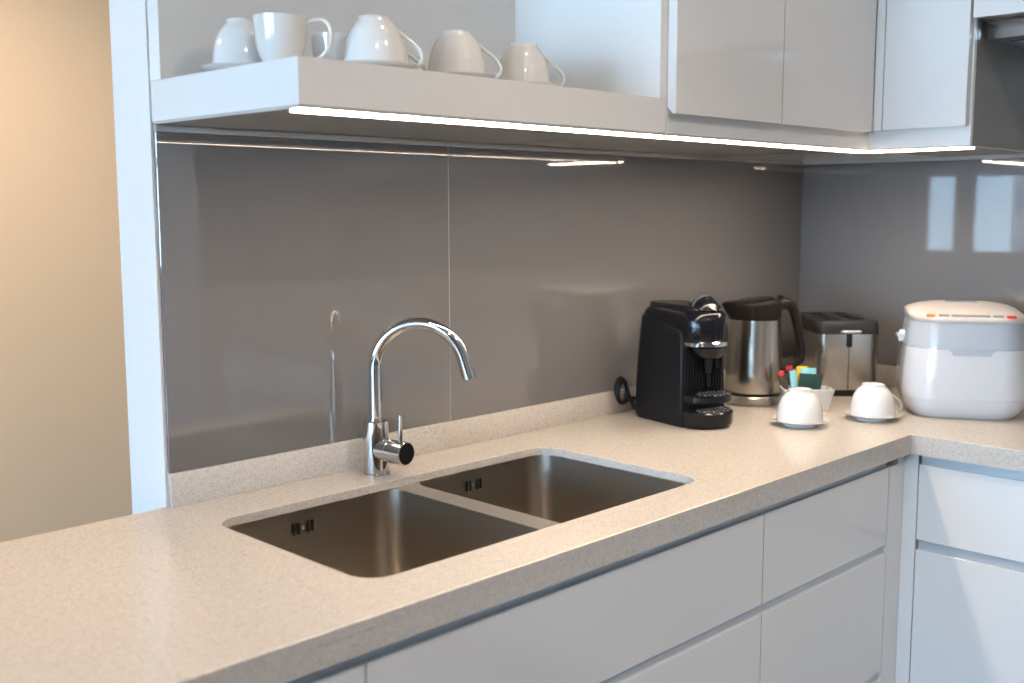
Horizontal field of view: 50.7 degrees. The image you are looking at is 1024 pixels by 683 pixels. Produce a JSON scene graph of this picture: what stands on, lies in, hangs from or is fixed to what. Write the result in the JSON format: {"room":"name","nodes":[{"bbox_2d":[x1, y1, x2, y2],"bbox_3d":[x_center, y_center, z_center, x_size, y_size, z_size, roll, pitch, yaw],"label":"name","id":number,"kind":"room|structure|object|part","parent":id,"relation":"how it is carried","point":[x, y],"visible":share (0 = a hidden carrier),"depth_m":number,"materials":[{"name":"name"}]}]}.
{"room":"kitchen","nodes":[
{"label":"kitchen","id":0,"kind":"room"},
{"bbox_2d":[0,0,132,542],"bbox_3d":[-3.727,-0.174,2.266,0.150,2.550,7.500,7,10,44],"label":"wall","id":1,"kind":"structure","parent":0,"point":[65,450],"depth_m":4.17,"materials":[{"name":"beige paint"}]},
{"bbox_2d":[109,0,801,513],"bbox_3d":[0.087,-0.199,2.404,0.119,2.550,1.940,7,10,44],"label":"wall","id":2,"kind":"structure","parent":0,"point":[134,127],"depth_m":1.71,"materials":[{"name":"white paint"}]},
{"bbox_2d":[154,131,449,473],"bbox_3d":[-0.336,-0.082,1.897,0.006,0.535,0.600,7,10,44],"label":"backsplash panel","id":3,"kind":"object","parent":2,"relation":"attached to","point":[283,262],"visible":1,"depth_m":1.85,"materials":[{"name":"grey glass"}]},
{"bbox_2d":[147,0,667,144],"bbox_3d":[-0.139,-0.846,1.729,0.390,1.000,0.778,7,10,44],"label":"open shelf","id":4,"kind":"object","parent":2,"relation":"attached to","point":[611,55],"visible":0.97,"depth_m":1.74,"materials":[{"name":"white laminate"}]},
{"bbox_2d":[201,63,251,70],"bbox_3d":[-0.400,-0.401,1.614,0.125,0.015,0.125,7,10,44],"label":"saucer","id":5,"kind":"object","parent":4,"relation":"on","point":[214,66],"visible":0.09,"depth_m":1.56,"materials":[{"name":"white ceramic"}]},
{"bbox_2d":[212,18,261,62],"bbox_3d":[-0.397,-0.440,1.614,0.094,0.074,0.105,3,8,26],"label":"teacup","id":6,"kind":"object","parent":5,"relation":"on","point":[234,42],"visible":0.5,"depth_m":1.57,"materials":[{"name":"white ceramic"}]},
{"bbox_2d":[252,12,332,61],"bbox_3d":[-0.316,-0.423,1.546,0.106,0.077,0.077,-4,8,-27],"label":"teacup","id":7,"kind":"object","parent":4,"relation":"on","point":[277,35],"visible":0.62,"depth_m":1.51,"materials":[{"name":"white ceramic"}]},
{"bbox_2d":[252,12,307,61],"bbox_3d":[-0.329,-0.422,1.539,0.077,0.077,0.077,0,7,2],"label":"bowl","id":8,"kind":"object","parent":7,"relation":"attached to","point":[277,35],"depth_m":1.51,"materials":[{"name":"white ceramic"}]},
{"bbox_3d":[-0.276,-0.428,1.537,0.045,0.062,0.008,0,7,2],"label":"handle","id":9,"kind":"part","parent":7,"relation":"part of","materials":[{"name":"white ceramic"}]},
{"bbox_2d":[311,32,347,60],"bbox_3d":[-0.266,-0.441,1.687,0.077,0.077,0.114,-5,9,-35],"label":"teacup","id":10,"kind":"object","parent":4,"relation":"on","point":[319,40],"visible":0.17,"depth_m":1.67,"materials":[{"name":"white ceramic"}]},
{"bbox_3d":[-0.266,-0.878,1.851,0.033,0.905,0.778,7,10,44],"label":"panel","id":11,"kind":"part","parent":4,"relation":"part of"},
{"bbox_2d":[348,60,416,68],"bbox_3d":[-0.201,-0.398,1.587,0.125,0.015,0.125,7,10,44],"label":"saucer","id":12,"kind":"object","parent":4,"relation":"on","point":[401,64],"visible":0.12,"depth_m":1.54,"materials":[{"name":"white ceramic"}]},
{"bbox_2d":[343,15,423,68],"bbox_3d":[-0.197,-0.437,1.585,0.105,0.074,0.094,-5,9,-37],"label":"teacup","id":13,"kind":"object","parent":12,"relation":"on","point":[371,37],"visible":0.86,"depth_m":1.55,"materials":[{"name":"white ceramic"}]},
{"bbox_2d":[343,15,405,61],"bbox_3d":[-0.201,-0.437,1.582,0.094,0.073,0.094,0,7,2],"label":"bowl","id":14,"kind":"object","parent":13,"relation":"attached to","point":[372,37],"depth_m":1.55,"materials":[{"name":"white ceramic"}]},
{"bbox_3d":[-0.148,-0.427,1.581,0.039,0.054,0.008,0,7,2],"label":"handle","id":15,"kind":"part","parent":13,"relation":"part of","materials":[{"name":"white ceramic"}]},
{"bbox_3d":[-0.138,-0.351,1.790,0.390,0.004,0.776,7,10,44],"label":"panel","id":16,"kind":"part","parent":4,"relation":"part of","materials":[{"name":"grey laminate"}]},
{"bbox_2d":[442,72,495,77],"bbox_3d":[-0.087,-0.414,1.722,0.125,0.015,0.125,7,10,44],"label":"saucer","id":17,"kind":"object","parent":4,"relation":"on","point":[477,74],"visible":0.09,"depth_m":1.67,"materials":[{"name":"white ceramic"}]},
{"bbox_2d":[428,30,502,78],"bbox_3d":[-0.083,-0.454,1.720,0.105,0.074,0.094,-5,9,-37],"label":"teacup","id":18,"kind":"object","parent":17,"relation":"on","point":[454,50],"visible":0.82,"depth_m":1.68,"materials":[{"name":"white ceramic"}]},
{"bbox_2d":[428,30,485,72],"bbox_3d":[-0.087,-0.454,1.717,0.094,0.073,0.094,0,7,2],"label":"bowl","id":19,"kind":"object","parent":18,"relation":"attached to","point":[454,50],"depth_m":1.68,"materials":[{"name":"white ceramic"}]},
{"bbox_3d":[-0.034,-0.444,1.716,0.039,0.054,0.008,0,7,2],"label":"handle","id":20,"kind":"part","parent":18,"relation":"part of","materials":[{"name":"white ceramic"}]},
{"bbox_2d":[520,81,558,85],"bbox_3d":[0.019,-0.431,1.852,0.125,0.015,0.125,7,10,44],"label":"saucer","id":21,"kind":"object","parent":4,"relation":"on","point":[545,83],"visible":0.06,"depth_m":1.80,"materials":[{"name":"white ceramic"}]},
{"bbox_2d":[497,43,564,85],"bbox_3d":[0.023,-0.470,1.850,0.105,0.074,0.094,-5,9,-37],"label":"teacup","id":22,"kind":"object","parent":21,"relation":"on","point":[520,61],"visible":0.79,"depth_m":1.81,"materials":[{"name":"white ceramic"}]},
{"bbox_3d":[0.072,-0.460,1.847,0.039,0.054,0.008,0,7,2],"label":"handle","id":23,"kind":"part","parent":22,"relation":"part of","materials":[{"name":"white ceramic"}]},
{"bbox_3d":[0.140,-0.895,1.983,0.357,0.905,0.018,7,10,44],"label":"panel","id":24,"kind":"part","parent":4,"relation":"part of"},
{"bbox_3d":[-0.210,-0.422,1.781,0.125,0.015,0.125,7,10,44],"label":"saucer","id":25,"kind":"object","parent":4,"relation":"on","visible":0},
{"bbox_2d":[405,50,427,70],"bbox_3d":[-0.206,-0.460,1.773,0.105,0.074,0.094,4,8,32],"label":"teacup","id":26,"kind":"object","parent":25,"relation":"on","point":[408,54],"visible":0.13,"depth_m":1.78,"materials":[{"name":"white ceramic"}]},
{"bbox_2d":[447,147,450,420],"bbox_3d":[-0.124,-0.109,2.109,0.006,0.535,0.002,7,10,44],"label":"trim","id":27,"kind":"structure","parent":2,"relation":"attached to","point":[447,147],"depth_m":2.10,"materials":[{"name":"grey plastic"}]},
{"bbox_2d":[154,125,802,164],"bbox_3d":[0.131,-0.411,2.332,0.008,0.009,1.928,7,10,44],"label":"trim","id":28,"kind":"structure","parent":2,"relation":"attached to","point":[160,128],"depth_m":2.04,"materials":[{"name":"grey plastic"}]},
{"bbox_2d":[449,147,802,420],"bbox_3d":[0.343,-0.168,2.579,0.006,0.535,1.328,7,10,44],"label":"backsplash panel","id":29,"kind":"object","parent":2,"relation":"attached to","point":[557,259],"visible":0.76,"depth_m":2.40,"materials":[{"name":"grey glass"}]},
{"bbox_2d":[515,0,876,156],"bbox_3d":[0.412,-0.913,2.269,0.410,1.000,0.768,7,10,44],"label":"upper cabinet","id":30,"kind":"object","parent":2,"relation":"attached to","point":[778,72],"visible":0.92,"depth_m":2.15,"materials":[{"name":"white laminate"}]},
{"bbox_2d":[289,109,871,152],"bbox_3d":[0.270,-0.368,1.952,0.029,0.003,1.568,7,10,44],"label":"strip light","id":31,"kind":"object","parent":30,"relation":"attached to","point":[306,111],"visible":0.96,"depth_m":1.72,"materials":[{"name":"white plastic"}]},
{"bbox_3d":[0.406,-0.420,2.336,0.390,0.004,0.768,7,10,44],"label":"panel","id":32,"kind":"part","parent":30,"relation":"part of","materials":[{"name":"grey laminate"}]},
{"bbox_3d":[0.407,-0.898,1.985,0.018,0.962,0.355,7,10,44],"label":"door","id":33,"kind":"part","parent":30,"relation":"part of","materials":[{"name":"white paint"}]},
{"bbox_3d":[0.656,-0.929,2.236,0.018,0.962,0.349,7,10,44],"label":"door","id":34,"kind":"part","parent":30,"relation":"part of","materials":[{"name":"white paint"}]},
{"bbox_2d":[802,152,1006,645],"bbox_3d":[1.505,-0.210,2.473,7.300,2.550,0.150,7,10,44],"label":"wall","id":35,"kind":"structure","parent":0,"point":[832,156],"depth_m":2.91,"materials":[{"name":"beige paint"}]},
{"bbox_2d":[799,158,1023,365],"bbox_3d":[1.592,-0.134,2.284,2.199,0.535,0.006,7,10,44],"label":"backsplash panel","id":36,"kind":"object","parent":35,"relation":"attached to","point":[878,240],"visible":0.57,"depth_m":2.82,"materials":[{"name":"grey glass"}]},
{"bbox_2d":[804,154,1023,164],"bbox_3d":[1.593,-0.404,2.248,2.191,0.009,0.008,7,10,44],"label":"trim","id":37,"kind":"structure","parent":35,"relation":"attached to","point":[1005,155],"depth_m":2.78,"materials":[{"name":"grey plastic"}]},
{"bbox_2d":[868,0,1023,156],"bbox_3d":[1.025,-0.938,2.461,0.232,1.000,0.410,7,10,44],"label":"upper cabinet","id":38,"kind":"object","parent":35,"relation":"attached to","point":[939,82],"visible":0.98,"depth_m":2.36,"materials":[{"name":"white laminate"}]},
{"bbox_2d":[867,147,974,152],"bbox_3d":[0.907,-0.426,2.406,0.233,0.003,0.029,7,10,44],"label":"strip light","id":39,"kind":"object","parent":38,"relation":"attached to","point":[963,148],"visible":1,"depth_m":2.40,"materials":[{"name":"white plastic"}]},
{"bbox_3d":[0.901,-0.941,2.306,0.185,0.956,0.018,7,10,44],"label":"door","id":40,"kind":"part","parent":38,"relation":"part of","materials":[{"name":"white paint"}]},
{"bbox_3d":[1.034,-0.445,2.529,0.231,0.004,0.388,7,10,44],"label":"panel","id":41,"kind":"part","parent":38,"relation":"part of","materials":[{"name":"grey"}]},
{"bbox_3d":[1.118,-0.568,2.437,0.004,0.262,0.378,7,10,44],"label":"panel","id":42,"kind":"part","parent":38,"relation":"part of","materials":[{"name":"grey"}]},
{"bbox_2d":[973,0,1023,20],"bbox_3d":[1.328,-1.034,2.148,0.617,0.734,0.410,7,10,44],"label":"upper cabinet","id":43,"kind":"object","parent":35,"relation":"attached to","point":[987,10],"visible":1,"depth_m":2.24,"materials":[{"name":"white paint"}]},
{"bbox_2d":[986,17,1023,49],"bbox_3d":[1.347,-0.649,2.218,0.603,0.047,0.343,7,10,44],"label":"range hood","id":44,"kind":"object","parent":43,"relation":"attached to","point":[1010,32],"visible":1,"depth_m":2.29,"materials":[{"name":"silver metal"}]},
{"bbox_3d":[-1.180,1.468,-0.062,7.300,0.150,7.800,7,10,44],"label":"floor","id":45,"kind":"structure","parent":0,"visible":0},
{"bbox_2d":[286,655,364,682],"bbox_3d":[-0.790,0.814,1.114,0.565,0.856,1.185,7,10,44],"label":"base cabinet","id":46,"kind":"object","parent":45,"relation":"on","point":[352,670],"visible":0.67,"depth_m":1.26,"materials":[{"name":"grey laminate"}]},
{"bbox_3d":[-0.597,0.516,0.884,0.020,0.167,1.182,7,10,44],"label":"drawer","id":47,"kind":"part","parent":46,"relation":"part of","materials":[{"name":"white laminate"}]},
{"bbox_2d":[0,356,1023,682],"bbox_3d":[0.471,0.321,1.196,2.199,0.096,3.199,7,10,44],"label":"countertop","id":48,"kind":"structure","parent":46,"relation":"on","point":[172,594],"depth_m":1.54,"materials":[{"name":"stone"}]},
{"bbox_2d":[363,317,475,475],"bbox_3d":[-0.169,0.099,1.894,0.207,0.283,0.072,2,7,14],"label":"kitchen faucet","id":49,"kind":"object","parent":48,"relation":"on","point":[379,450],"visible":1,"depth_m":1.90,"materials":[{"name":"silver metal"}]},
{"bbox_3d":[-0.196,0.155,1.896,0.009,0.052,0.008,7,10,44],"label":"lever","id":50,"kind":"part","parent":49,"relation":"part of","materials":[{"name":"silver metal"}]},
{"bbox_3d":[-0.162,0.054,1.905,0.190,0.195,0.023,1,7,11],"label":"spout","id":51,"kind":"part","parent":49,"relation":"part of","materials":[{"name":"silver metal"}]},
{"bbox_2d":[229,455,686,577],"bbox_3d":[-0.060,0.370,1.783,0.450,0.196,0.790,7,10,44],"label":"sink","id":52,"kind":"object","parent":48,"relation":"in","point":[389,532],"visible":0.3,"depth_m":1.88,"materials":[{"name":"silver metal"}]},
{"bbox_3d":[-0.194,0.387,1.649,0.411,0.195,0.358,7,10,44],"label":"bowl","id":53,"kind":"part","parent":52,"relation":"part of","materials":[{"name":"silver metal"}]},
{"bbox_3d":[0.080,0.353,1.924,0.411,0.195,0.340,7,10,44],"label":"bowl","id":54,"kind":"part","parent":52,"relation":"part of","materials":[{"name":"silver metal"}]},
{"bbox_2d":[614,295,732,429],"bbox_3d":[0.366,0.035,2.395,0.167,0.285,0.260,-5,8,-32],"label":"coffee machine","id":55,"kind":"object","parent":48,"relation":"on","point":[683,343],"visible":1,"depth_m":2.34,"materials":[{"name":"black plastic"}]},
{"bbox_3d":[0.266,0.118,2.479,0.076,0.081,0.030,-5,8,-32],"label":"power cord","id":56,"kind":"part","parent":55,"relation":"part of","materials":[{"name":"black plastic"}]},
{"bbox_3d":[0.382,-0.081,2.390,0.092,0.011,0.175,-5,8,-32],"label":"lid","id":57,"kind":"part","parent":55,"relation":"part of","materials":[{"name":"black plastic"}]},
{"bbox_3d":[0.416,-0.088,2.335,0.069,0.026,0.009,-5,8,-32],"label":"lever trim","id":58,"kind":"part","parent":55,"relation":"part of","materials":[{"name":"silver metal"}]},
{"bbox_3d":[0.415,-0.083,2.337,0.064,0.030,0.077,-5,8,-32],"label":"lever","id":59,"kind":"part","parent":55,"relation":"part of","materials":[{"name":"black plastic"}]},
{"bbox_2d":[682,406,732,429],"bbox_3d":[0.432,0.167,2.342,0.122,0.036,0.074,-5,8,-32],"label":"drip tray","id":60,"kind":"object","parent":55,"relation":"on","point":[693,417],"depth_m":2.31,"materials":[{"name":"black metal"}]},
{"bbox_3d":[0.429,0.050,2.336,0.036,0.035,0.024,-5,8,-32],"label":"spout","id":61,"kind":"part","parent":55,"relation":"part of","materials":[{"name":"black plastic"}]},
{"bbox_2d":[696,390,731,395],"bbox_3d":[0.434,0.112,2.335,0.085,0.002,0.056,-5,8,-32],"label":"grille","id":62,"kind":"object","parent":55,"relation":"attached to","point":[698,392],"depth_m":2.34,"materials":[{"name":"silver metal"}]},
{"bbox_2d":[722,295,806,406],"bbox_3d":[0.605,0.019,2.618,0.185,0.262,0.139,4,8,31],"label":"electric kettle","id":63,"kind":"object","parent":48,"relation":"on","point":[754,348],"visible":0.89,"depth_m":2.58,"materials":[{"name":"silver metal"}]},
{"bbox_3d":[0.588,-0.079,2.615,0.128,0.048,0.128,-7,10,-43],"label":"lid","id":64,"kind":"part","parent":63,"relation":"part of","materials":[{"name":"black plastic"}]},
{"bbox_3d":[0.588,-0.101,2.613,0.092,0.016,0.092,0,7,2],"label":"lid plate","id":65,"kind":"part","parent":63,"relation":"part of","materials":[{"name":"black plastic"}]},
{"bbox_3d":[0.675,-0.012,2.621,0.080,0.193,0.032,0,7,2],"label":"handle","id":66,"kind":"part","parent":63,"relation":"part of","materials":[{"name":"black plastic"}]},
{"bbox_2d":[770,414,828,427],"bbox_3d":[0.628,0.175,2.362,0.125,0.015,0.125,7,10,44],"label":"saucer","id":67,"kind":"object","parent":48,"relation":"on","point":[773,417],"visible":0.48,"depth_m":2.33,"materials":[{"name":"white ceramic"}]},
{"bbox_2d":[776,387,823,423],"bbox_3d":[0.634,0.138,2.357,0.111,0.070,0.100,0,7,3],"label":"teacup","id":68,"kind":"object","parent":67,"relation":"on","point":[799,405],"visible":1,"depth_m":2.32,"materials":[{"name":"white ceramic"}]},
{"bbox_2d":[779,386,834,410],"bbox_3d":[0.691,0.134,2.540,0.118,0.052,0.062,0,7,0],"label":"holder","id":69,"kind":"object","parent":48,"relation":"on","point":[826,393],"visible":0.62,"depth_m":2.51,"materials":[{"name":"white ceramic"}]},
{"bbox_2d":[778,370,788,389],"bbox_3d":[0.643,0.111,2.542,0.042,0.089,0.006,-1,7,-11],"label":"stick","id":70,"kind":"object","parent":69,"relation":"in","point":[781,374],"visible":0.62,"depth_m":2.54,"materials":[{"name":"red plastic"}]},
{"bbox_2d":[786,365,792,386],"bbox_3d":[0.664,0.105,2.552,0.038,0.098,0.005,0,7,0],"label":"stick","id":71,"kind":"object","parent":69,"relation":"in","point":[788,368],"visible":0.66,"depth_m":2.55,"materials":[{"name":"brown paper"}]},
{"bbox_2d":[789,370,797,386],"bbox_3d":[0.664,0.110,2.541,0.028,0.088,0.007,0,7,-1],"label":"stick","id":72,"kind":"object","parent":69,"relation":"in","point":[793,375],"visible":0.47,"depth_m":2.54,"materials":[{"name":"paper"}]},
{"bbox_2d":[797,366,807,382],"bbox_3d":[0.687,0.105,2.554,0.031,0.095,0.006,0,7,0],"label":"sachet","id":73,"kind":"object","parent":69,"relation":"in","point":[798,367],"visible":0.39,"depth_m":2.55,"materials":[{"name":"yellow paper"}]},
{"bbox_2d":[801,368,815,373],"bbox_3d":[0.698,0.107,2.550,0.038,0.091,0.006,0,7,0],"label":"sachet","id":74,"kind":"object","parent":69,"relation":"in","point":[803,370],"visible":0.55,"depth_m":2.54,"materials":[{"name":"paper"}]},
{"bbox_2d":[798,373,821,389],"bbox_3d":[0.696,0.114,2.534,0.058,0.082,0.010,0,7,0],"label":"sachet","id":75,"kind":"object","parent":69,"relation":"in","point":[813,381],"visible":0.45,"depth_m":2.53,"materials":[{"name":"green paper"}]},
{"bbox_2d":[793,312,878,395],"bbox_3d":[0.841,0.029,2.812,0.166,0.194,0.265,0,7,0],"label":"toaster","id":76,"kind":"object","parent":48,"relation":"on","point":[842,347],"visible":0.84,"depth_m":2.71,"materials":[{"name":"silver metal"}]},
{"bbox_3d":[0.842,-0.023,2.685,0.050,0.011,0.026,0,7,0],"label":"lever","id":77,"kind":"part","parent":76,"relation":"part of","materials":[{"name":"silver metal"}]},
{"bbox_2d":[843,408,901,421],"bbox_3d":[0.809,0.167,2.427,0.125,0.015,0.125,7,10,44],"label":"saucer","id":78,"kind":"object","parent":48,"relation":"on","point":[846,411],"visible":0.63,"depth_m":2.39,"materials":[{"name":"white ceramic"}]},
{"bbox_2d":[849,382,902,417],"bbox_3d":[0.812,0.129,2.427,0.100,0.070,0.111,5,9,36],"label":"teacup","id":79,"kind":"object","parent":78,"relation":"on","point":[870,399],"visible":1,"depth_m":2.39,"materials":[{"name":"white ceramic"}]},
{"bbox_3d":[0.864,0.137,2.439,0.039,0.052,0.008,-2,7,-15],"label":"handle","id":80,"kind":"part","parent":79,"relation":"part of","materials":[{"name":"white ceramic"}]},
{"bbox_2d":[894,300,1023,419],"bbox_3d":[1.049,0.034,2.528,0.288,0.253,0.293,2,7,15],"label":"rice cooker","id":81,"kind":"object","parent":48,"relation":"on","point":[957,359],"visible":1,"depth_m":2.40,"materials":[{"name":"grey plastic"}]},
{"bbox_3d":[1.048,-0.072,2.508,0.249,0.036,0.248,2,7,15],"label":"lid","id":82,"kind":"part","parent":81,"relation":"part of","materials":[{"name":"white plastic"}]},
{"bbox_2d":[361,509,763,682],"bbox_3d":[-0.064,0.723,1.843,0.565,0.856,0.881,7,10,44],"label":"base cabinet","id":83,"kind":"object","parent":45,"relation":"on","point":[684,609],"visible":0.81,"depth_m":1.65,"materials":[{"name":"grey"}]},
{"bbox_3d":[0.130,0.654,1.642,0.020,0.261,0.878,7,10,44],"label":"drawer","id":84,"kind":"part","parent":83,"relation":"part of","materials":[{"name":"white paint"}]},
{"bbox_2d":[758,463,888,682],"bbox_3d":[0.416,0.662,2.325,0.565,0.856,0.484,7,10,44],"label":"base cabinet","id":85,"kind":"object","parent":45,"relation":"on","point":[820,609],"visible":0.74,"depth_m":2.10,"materials":[{"name":"grey"}]},
{"bbox_3d":[0.609,0.594,2.124,0.020,0.261,0.481,7,10,44],"label":"drawer","id":86,"kind":"part","parent":85,"relation":"part of","materials":[{"name":"white laminate"}]},
{"bbox_3d":[0.609,0.364,2.095,0.020,0.167,0.481,7,10,44],"label":"drawer","id":87,"kind":"part","parent":85,"relation":"part of","materials":[{"name":"white laminate"}]},
{"bbox_2d":[878,454,921,682],"bbox_3d":[0.814,0.660,2.337,0.073,0.856,0.092,7,10,44],"label":"filler panel","id":88,"kind":"object","parent":45,"relation":"on","point":[895,660],"visible":0.54,"depth_m":2.31,"materials":[{"name":"white laminate"}]},
{"bbox_3d":[0.794,0.621,2.316,0.020,0.731,0.041,7,10,44],"label":"filler panel","id":89,"kind":"part","parent":88,"relation":"part of","materials":[{"name":"white laminate"}]},
{"bbox_3d":[0.819,0.610,2.342,0.020,0.757,0.032,7,10,44],"label":"filler panel","id":90,"kind":"part","parent":88,"relation":"part of","materials":[{"name":"white laminate"}]},
{"bbox_3d":[0.855,0.659,2.348,0.031,0.856,0.020,7,10,44],"label":"filler panel","id":91,"kind":"part","parent":88,"relation":"part of","materials":[{"name":"white laminate"}]},
{"bbox_2d":[910,456,1023,682],"bbox_3d":[1.261,0.663,2.310,0.601,0.856,0.537,7,10,44],"label":"base cabinet","id":92,"kind":"object","parent":45,"relation":"on","point":[968,619],"visible":0.91,"depth_m":2.23,"materials":[{"name":"grey"}]},
{"bbox_3d":[1.079,0.737,2.134,0.598,0.544,0.020,7,10,44],"label":"door","id":93,"kind":"part","parent":92,"relation":"part of","materials":[{"name":"white paint"}]},
{"bbox_3d":[1.079,0.364,2.088,0.598,0.164,0.020,7,10,44],"label":"drawer","id":94,"kind":"part","parent":92,"relation":"part of","materials":[{"name":"white laminate"}]}
]}

